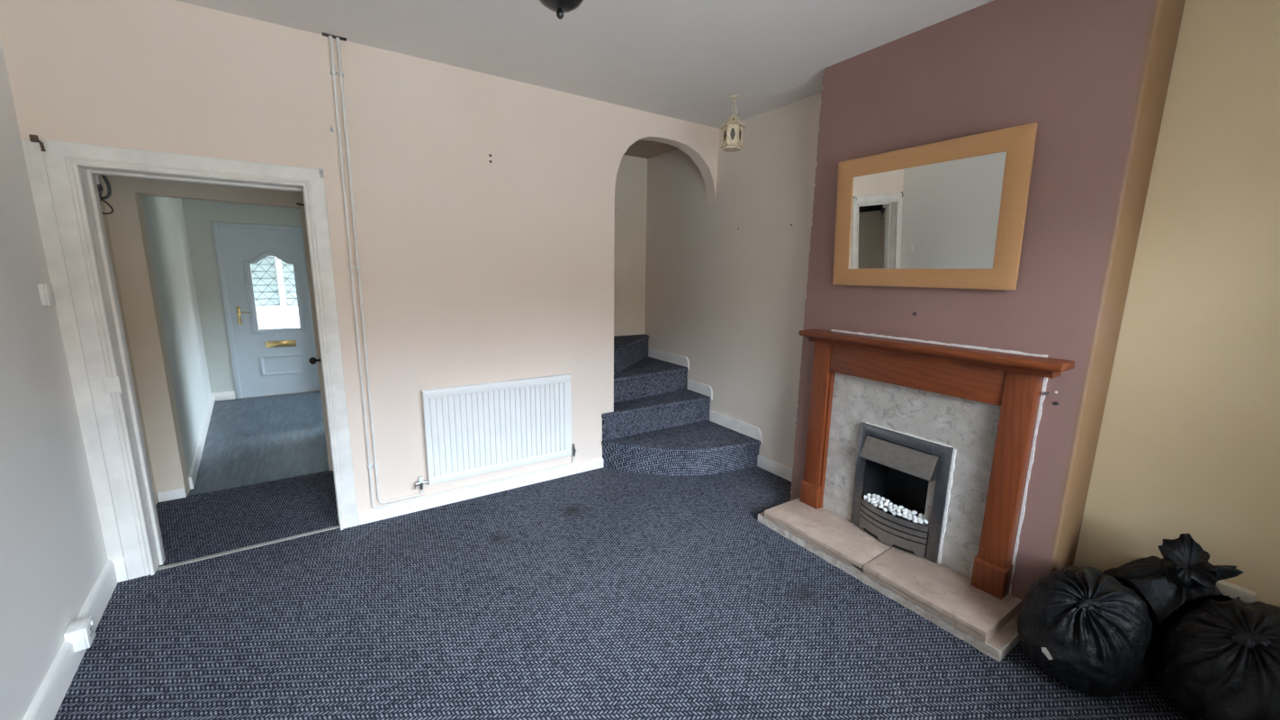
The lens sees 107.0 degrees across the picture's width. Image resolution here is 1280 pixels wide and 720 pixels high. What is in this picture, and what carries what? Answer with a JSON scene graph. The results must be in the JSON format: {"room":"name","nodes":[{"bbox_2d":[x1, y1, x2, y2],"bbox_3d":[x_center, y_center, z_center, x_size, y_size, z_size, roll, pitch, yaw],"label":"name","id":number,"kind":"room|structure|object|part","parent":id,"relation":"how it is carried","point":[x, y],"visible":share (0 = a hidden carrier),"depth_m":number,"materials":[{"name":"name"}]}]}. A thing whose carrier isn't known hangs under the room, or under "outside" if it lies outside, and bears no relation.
{"room":"living room","nodes":[
{"label":"living room","id":0,"kind":"room"},
{"bbox_2d":[0,38,108,719],"bbox_3d":[-1.409,0.072,0.495,0.159,2.778,4.179,-7,13,-38],"label":"wall","id":1,"kind":"structure","parent":0,"point":[53,554],"depth_m":1.83,"materials":[{"name":"grey paint"}]},
{"bbox_2d":[37,283,55,306],"bbox_3d":[-2.543,-0.281,2.035,0.029,0.094,0.074,-7,13,-37],"label":"light switch","id":2,"kind":"object","parent":1,"relation":"attached to","point":[45,290],"visible":1,"depth_m":2.01,"materials":[{"name":"white plastic"}]},
{"bbox_2d":[22,559,117,719],"bbox_3d":[-1.415,1.359,0.829,0.020,0.125,4.016,-7,13,-37],"label":"baseboard","id":3,"kind":"structure","parent":1,"relation":"attached to","point":[46,704],"depth_m":1.80,"materials":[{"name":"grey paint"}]},
{"bbox_2d":[63,616,95,652],"bbox_3d":[-2.240,1.100,1.900,0.064,0.090,0.086,-7,13,-37],"label":"wall socket","id":4,"kind":"object","parent":1,"relation":"attached to","point":[81,633],"visible":0.98,"depth_m":1.88,"materials":[{"name":"white plastic"}]},
{"bbox_3d":[-2.222,1.098,1.913,0.009,0.090,0.086,-7,13,-37],"label":"plate","id":5,"kind":"part","parent":4,"relation":"part of","materials":[{"name":"white plastic"}]},
{"bbox_2d":[98,174,158,504],"bbox_3d":[-3.043,-0.330,2.552,0.120,2.778,0.910,-6,12,-33],"label":"wall","id":6,"kind":"structure","parent":0,"point":[102,202],"depth_m":2.99,"materials":[{"name":"beige paint"}]},
{"bbox_2d":[141,195,211,477],"bbox_3d":[-4.224,-0.645,4.178,0.257,2.778,2.959,-8,13,-39],"label":"wall","id":7,"kind":"structure","parent":0,"point":[165,220],"depth_m":3.92,"materials":[{"name":"paint"}]},
{"bbox_2d":[156,390,235,502],"bbox_3d":[-4.093,0.669,4.445,0.210,0.100,3.078,-7,13,-35],"label":"baseboard","id":8,"kind":"structure","parent":7,"relation":"attached to","point":[177,493],"depth_m":3.87,"materials":[{"name":"white paint"}]},
{"bbox_2d":[99,174,333,495],"bbox_3d":[-2.889,-0.457,3.256,1.160,2.778,0.120,-6,12,-33],"label":"wall","id":9,"kind":"structure","parent":0,"point":[127,223],"depth_m":3.08,"materials":[{"name":"beige paint"}]},
{"bbox_2d":[181,198,302,398],"bbox_3d":[-4.588,-0.938,5.743,1.460,2.778,0.120,-6,12,-33],"label":"wall","id":10,"kind":"structure","parent":0,"point":[199,215],"depth_m":5.48,"materials":[{"name":"paint"}]},
{"bbox_2d":[211,221,320,399],"bbox_3d":[-4.507,-0.585,5.795,0.870,2.072,0.114,-6,12,-33],"label":"door","id":11,"kind":"structure","parent":10,"relation":"in","point":[270,362],"depth_m":5.77,"materials":[{"name":"white plastic"}]},
{"bbox_3d":[-4.769,-0.526,5.639,0.030,0.220,0.008,-6,12,-33],"label":"handle","id":12,"kind":"part","parent":11,"relation":"part of","materials":[{"name":"gold metal"}]},
{"bbox_3d":[-4.453,-0.828,5.786,0.532,1.010,0.016,-6,12,-33],"label":"glazing moulding","id":13,"kind":"part","parent":11,"relation":"part of","materials":[{"name":"white plastic"}]},
{"bbox_3d":[-4.521,0.430,5.979,0.830,0.008,0.060,-6,12,-33],"label":"sill","id":14,"kind":"part","parent":11,"relation":"part of","materials":[{"name":"wood"}]},
{"bbox_3d":[-4.469,0.056,5.947,0.463,0.257,0.014,-6,12,-33],"label":"panel","id":15,"kind":"part","parent":11,"relation":"part of","materials":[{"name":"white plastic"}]},
{"bbox_2d":[250,255,300,329],"bbox_3d":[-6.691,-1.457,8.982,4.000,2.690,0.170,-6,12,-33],"label":"window pane","id":16,"kind":"object","parent":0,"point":[268,292],"visible":0.04,"depth_m":8.87,"materials":[{"name":"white glass"}]},
{"bbox_2d":[308,357,321,364],"bbox_3d":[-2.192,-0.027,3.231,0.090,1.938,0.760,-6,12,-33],"label":"door handle","id":17,"kind":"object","parent":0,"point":[312,360],"depth_m":2.96,"materials":[{"name":"black metal"}]},
{"bbox_2d":[0,0,719,512],"bbox_3d":[-1.095,-0.420,3.202,4.080,2.778,0.120,-6,12,-33],"label":"wall","id":18,"kind":"structure","parent":0,"point":[473,270],"depth_m":2.88,"materials":[{"name":"beige paint"}]},
{"bbox_2d":[28,134,45,151],"bbox_3d":[-2.575,-0.928,2.028,0.054,0.066,0.022,2,10,8],"label":"curtain hook","id":19,"kind":"object","parent":18,"relation":"attached to","point":[32,138],"visible":1,"depth_m":2.02,"materials":[{"name":"metal"}]},
{"bbox_2d":[21,140,123,559],"bbox_3d":[-2.615,0.033,2.205,0.059,1.967,0.004,-6,12,-33],"label":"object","id":20,"kind":"structure","parent":18,"relation":"attached to","point":[34,158],"depth_m":2.18,"materials":[{"name":"white paint"}]},
{"bbox_2d":[95,174,113,214],"bbox_3d":[-2.579,-0.808,2.242,0.105,0.225,0.044,-6,12,-33],"label":"cable bundle","id":21,"kind":"object","parent":18,"relation":"hanging from","point":[100,187],"visible":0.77,"depth_m":2.27,"materials":[{"name":"black plastic"}]},
{"bbox_2d":[102,376,122,393],"bbox_3d":[-2.511,0.120,2.256,0.054,0.085,0.008,-6,12,-33],"label":"hinge plate","id":22,"kind":"object","parent":18,"relation":"attached to","point":[112,384],"visible":1,"depth_m":2.26,"materials":[{"name":"white paint"}]},
{"bbox_2d":[40,138,359,579],"bbox_3d":[-2.161,0.040,2.492,1.012,2.098,0.030,-6,12,-33],"label":"trim","id":23,"kind":"structure","parent":18,"relation":"attached to","point":[63,160],"depth_m":2.32,"materials":[{"name":"white paint"}]},
{"bbox_2d":[80,166,339,571],"bbox_3d":[-2.203,0.070,2.563,0.839,2.012,0.121,-6,12,-33],"label":"trim","id":24,"kind":"structure","parent":18,"relation":"attached to","point":[88,174],"depth_m":2.34,"materials":[{"name":"white paint"}]},
{"bbox_2d":[319,169,323,178],"bbox_3d":[-1.719,-1.008,2.558,0.018,0.048,0.042,-6,12,-33],"label":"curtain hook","id":25,"kind":"object","parent":18,"relation":"attached to","point":[320,170],"visible":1,"depth_m":2.55,"materials":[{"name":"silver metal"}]},
{"bbox_2d":[330,70,344,76],"bbox_3d":[-1.623,-1.538,2.542,0.065,0.014,0.033,-6,12,-33],"label":"clip","id":26,"kind":"object","parent":18,"relation":"attached to","point":[331,71],"visible":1,"depth_m":2.54,"materials":[{"name":"white plastic"}]},
{"bbox_2d":[112,457,603,582],"bbox_3d":[-1.476,0.940,3.127,2.806,0.118,0.020,-6,12,-33],"label":"baseboard","id":27,"kind":"structure","parent":18,"relation":"attached to","point":[365,517],"depth_m":3.27,"materials":[{"name":"white paint"}]},
{"bbox_2d":[366,462,378,468],"bbox_3d":[-1.659,0.653,2.942,0.065,0.014,0.033,-6,12,-33],"label":"clip","id":28,"kind":"object","parent":18,"relation":"attached to","point":[372,464],"visible":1,"depth_m":2.94,"materials":[{"name":"white plastic"}]},
{"bbox_2d":[335,36,423,504],"bbox_3d":[-1.522,-0.409,2.817,0.262,2.671,0.024,-6,12,-33],"label":"pipe","id":29,"kind":"object","parent":18,"relation":"attached to","point":[337,38],"visible":1,"depth_m":2.74,"materials":[{"name":"white metal"}]},
{"bbox_2d":[328,35,574,508],"bbox_3d":[-1.077,-0.444,3.105,1.390,2.694,0.024,-6,12,-33],"label":"pipe","id":30,"kind":"object","parent":18,"relation":"attached to","point":[329,36],"visible":1,"depth_m":2.78,"materials":[{"name":"white metal"}]},
{"bbox_2d":[414,373,576,490],"bbox_3d":[-0.983,0.475,3.340,1.158,0.660,0.059,-6,12,-33],"label":"radiator","id":31,"kind":"object","parent":18,"relation":"attached to","point":[484,428],"visible":1,"depth_m":3.29,"materials":[{"name":"white metal"}]},
{"bbox_2d":[422,373,567,390],"bbox_3d":[-0.963,0.151,3.298,1.017,0.008,0.024,-6,12,-33],"label":"grille","id":32,"kind":"object","parent":31,"relation":"attached to","point":[565,374],"depth_m":3.27,"materials":[{"name":"white metal"}]},
{"bbox_2d":[175,0,993,128],"bbox_3d":[-1.208,-1.825,2.874,4.660,0.100,8.450,-6,12,-33],"label":"ceiling","id":33,"kind":"structure","parent":0,"point":[680,59],"depth_m":2.47,"materials":[{"name":"white paint"}]},
{"bbox_2d":[322,32,346,41],"bbox_3d":[-1.619,-1.711,2.510,0.110,0.004,0.032,-6,12,-33],"label":"bracket","id":34,"kind":"object","parent":33,"relation":"attached to","point":[323,33],"visible":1,"depth_m":2.50,"materials":[{"name":"grey metal"}]},
{"bbox_2d":[539,0,583,19],"bbox_3d":[-0.248,-1.282,1.452,0.176,0.426,0.176,-6,12,-33],"label":"pendant","id":35,"kind":"object","parent":33,"relation":"hanging from","point":[560,6],"visible":1,"depth_m":1.48,"materials":[{"name":"black paint"}]},
{"bbox_3d":[-0.250,-1.145,1.477,0.176,0.086,0.176,-6,12,-33],"label":"lamp shade","id":36,"kind":"part","parent":35,"relation":"part of","materials":[{"name":"black paint"}]},
{"bbox_2d":[719,94,746,152],"bbox_3d":[0.648,-1.648,3.301,0.181,0.348,0.187,-6,12,-33],"label":"hanging lantern","id":37,"kind":"object","parent":33,"relation":"hanging from","point":[733,129],"visible":1,"depth_m":3.27,"materials":[{"name":"beige metal"}]},
{"bbox_3d":[0.647,-1.565,3.317,0.110,0.114,0.114,-6,12,-33],"label":"smoked glass","id":38,"kind":"part","parent":37,"relation":"part of","materials":[{"name":"beige glass"}]},
{"bbox_2d":[54,390,1187,719],"bbox_3d":[-1.147,1.006,3.400,4.440,0.100,8.350,-6,12,-33],"label":"floor","id":39,"kind":"structure","parent":0,"point":[603,593],"depth_m":2.18,"materials":[{"name":"blue carpet"}]},
{"bbox_2d":[157,524,339,570],"bbox_3d":[-2.197,1.062,2.713,0.811,0.008,0.032,-6,12,-33],"label":"threshold strip","id":40,"kind":"object","parent":39,"relation":"on","point":[335,527],"visible":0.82,"depth_m":2.68,"materials":[{"name":"metal"}]},
{"bbox_2d":[601,333,761,476],"bbox_3d":[-0.193,0.148,4.076,1.716,1.370,1.767,-6,12,-33],"label":"staircase","id":41,"kind":"structure","parent":39,"relation":"on","point":[658,426],"depth_m":4.01,"materials":[{"name":"blue carpet"}]},
{"bbox_2d":[757,497,1022,661],"bbox_3d":[1.280,1.083,2.610,0.384,0.103,1.340,-6,12,-33],"label":"hearth","id":42,"kind":"object","parent":39,"relation":"on","point":[945,597],"visible":0.98,"depth_m":2.38,"materials":[{"name":"stone"}]},
{"bbox_2d":[850,422,956,564],"bbox_3d":[1.498,0.701,2.657,0.323,0.638,0.505,-6,12,-33],"label":"fire","id":43,"kind":"object","parent":42,"relation":"on","point":[896,466],"visible":1,"depth_m":2.60,"materials":[{"name":"metal"}]},
{"bbox_3d":[1.393,0.950,2.645,0.051,0.144,0.374,-6,12,-33],"label":"backing plate","id":44,"kind":"part","parent":43,"relation":"part of","materials":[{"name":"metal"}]},
{"bbox_2d":[859,435,938,481],"bbox_3d":[1.388,0.524,2.558,0.063,0.119,0.384,-6,12,-33],"label":"hood","id":45,"kind":"object","parent":43,"relation":"attached to","point":[917,464],"depth_m":2.53,"materials":[{"name":"metal"}]},
{"bbox_2d":[911,517,918,522],"bbox_3d":[1.466,0.855,2.524,0.033,0.027,0.029,5,11,22],"label":"pebble","id":46,"kind":"object","parent":43,"relation":"in","point":[914,519],"visible":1,"depth_m":2.52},
{"bbox_2d":[798,328,1074,599],"bbox_3d":[1.388,0.461,2.553,0.158,1.146,1.274,-6,12,-33],"label":"fireplace surround","id":47,"kind":"object","parent":42,"relation":"on","point":[983,403],"visible":0.99,"depth_m":2.36,"materials":[{"name":"orange wood"}]},
{"bbox_3d":[1.138,0.346,2.994,0.080,0.930,0.111,-6,12,-33],"label":"leg","id":48,"kind":"part","parent":47,"relation":"part of","materials":[{"name":"orange wood"}]},
{"bbox_3d":[1.179,0.506,2.976,0.058,0.897,0.014,-6,12,-33],"label":"trim","id":49,"kind":"part","parent":47,"relation":"part of","materials":[{"name":"orange wood"}]},
{"bbox_3d":[1.431,0.575,2.622,0.030,0.897,0.894,-6,12,-33],"label":"marble panel","id":50,"kind":"part","parent":47,"relation":"part of","materials":[{"name":"grey stone"}]},
{"bbox_3d":[1.404,-0.042,2.472,0.130,0.040,1.204,-6,12,-33],"label":"cornice moulding","id":51,"kind":"part","parent":47,"relation":"part of","materials":[{"name":"orange wood"}]},
{"bbox_2d":[798,328,1074,372],"bbox_3d":[1.396,-0.074,2.454,0.158,0.033,1.274,-6,12,-33],"label":"mantel shelf","id":52,"kind":"object","parent":47,"relation":"attached to","point":[980,355],"depth_m":2.27,"materials":[{"name":"orange wood"}]},
{"bbox_3d":[1.688,0.506,2.167,0.080,0.930,0.113,-6,12,-33],"label":"leg","id":53,"kind":"part","parent":47,"relation":"part of","materials":[{"name":"orange wood"}]},
{"bbox_2d":[1017,566,1153,696],"bbox_3d":[1.796,1.052,1.909,0.492,0.424,0.395,-6,12,-33],"label":"sack","id":54,"kind":"object","parent":39,"relation":"on","point":[1091,632],"visible":1,"depth_m":1.79,"materials":[{"name":"black plastic"}]},
{"bbox_2d":[1102,533,1243,677],"bbox_3d":[2.123,0.957,1.907,0.348,0.588,0.374,0,10,-5],"label":"sack","id":55,"kind":"object","parent":39,"relation":"on","point":[1185,577],"visible":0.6,"depth_m":1.81,"materials":[{"name":"black plastic"}]},
{"bbox_2d":[1153,598,1279,719],"bbox_3d":[2.129,1.088,1.613,0.544,0.470,0.505,-6,12,-33],"label":"sack","id":56,"kind":"object","parent":39,"relation":"on","point":[1213,660],"visible":1,"depth_m":1.59,"materials":[{"name":"black plastic"}]},
{"bbox_2d":[613,154,647,336],"bbox_3d":[-1.161,-0.646,4.427,2.830,2.778,0.120,-6,12,-33],"label":"wall","id":57,"kind":"structure","parent":0,"point":[631,178],"depth_m":4.95,"materials":[{"name":"beige paint"}]},
{"bbox_2d":[623,139,678,158],"bbox_3d":[-0.847,-1.904,3.737,2.830,0.046,0.959,-6,12,-33],"label":"ceiling","id":58,"kind":"structure","parent":0,"point":[640,148],"depth_m":4.51,"materials":[{"name":"beige paint"}]},
{"bbox_2d":[720,142,743,152],"bbox_3d":[0.646,-1.492,3.330,0.157,0.030,0.161,-6,12,-33],"label":"base","id":59,"kind":"object","parent":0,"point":[728,147],"depth_m":3.29,"materials":[{"name":"beige metal"}]},
{"bbox_2d":[644,0,1279,606],"bbox_3d":[1.502,-0.358,3.072,0.120,2.778,5.350,-6,12,-33],"label":"wall","id":60,"kind":"structure","parent":0,"point":[1189,439],"depth_m":1.96,"materials":[{"name":"yellow paint"}]},
{"bbox_2d":[648,347,689,369],"bbox_3d":[0.286,-0.016,4.889,0.016,0.125,0.686,-6,12,-33],"label":"trim","id":61,"kind":"structure","parent":60,"relation":"attached to","point":[680,360],"depth_m":4.85,"materials":[{"name":"white paint"}]},
{"bbox_2d":[687,379,712,400],"bbox_3d":[0.568,0.280,4.500,0.016,0.125,0.349,-6,12,-33],"label":"trim","id":62,"kind":"structure","parent":60,"relation":"attached to","point":[692,385],"depth_m":4.48,"materials":[{"name":"white paint"}]},
{"bbox_2d":[709,410,762,444],"bbox_3d":[0.825,0.580,4.149,0.016,0.128,0.628,-6,12,-33],"label":"trim","id":63,"kind":"structure","parent":60,"relation":"attached to","point":[754,432],"depth_m":4.11,"materials":[{"name":"white paint"}]},
{"bbox_2d":[757,454,793,481],"bbox_3d":[1.137,0.881,3.709,0.018,0.100,0.577,-6,12,-33],"label":"baseboard","id":64,"kind":"structure","parent":60,"relation":"attached to","point":[770,465],"depth_m":3.78,"materials":[{"name":"white paint"}]},
{"bbox_2d":[1216,579,1257,602],"bbox_3d":[2.308,0.922,1.873,0.046,0.086,0.146,-6,12,-33],"label":"wall socket","id":65,"kind":"object","parent":60,"relation":"attached to","point":[1227,589],"visible":0.34,"depth_m":1.84,"materials":[{"name":"beige plastic"}]},
{"bbox_2d":[790,0,1185,603],"bbox_3d":[1.581,-0.264,2.566,0.306,2.778,1.422,-6,12,-33],"label":"wall","id":66,"kind":"structure","parent":0,"point":[1094,76],"depth_m":2.05,"materials":[{"name":"paint"}]},
{"bbox_2d":[832,122,1037,289],"bbox_3d":[1.399,-0.716,2.397,0.066,0.684,0.905,-6,12,-33],"label":"wall mirror","id":67,"kind":"object","parent":66,"relation":"attached to","point":[950,213],"visible":1,"depth_m":2.31,"materials":[{"name":"brown wood"}]},
{"bbox_3d":[1.398,-0.716,2.396,0.007,0.507,0.727,-11,15,-32],"label":"glass","id":68,"kind":"part","parent":67,"relation":"part of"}
]}

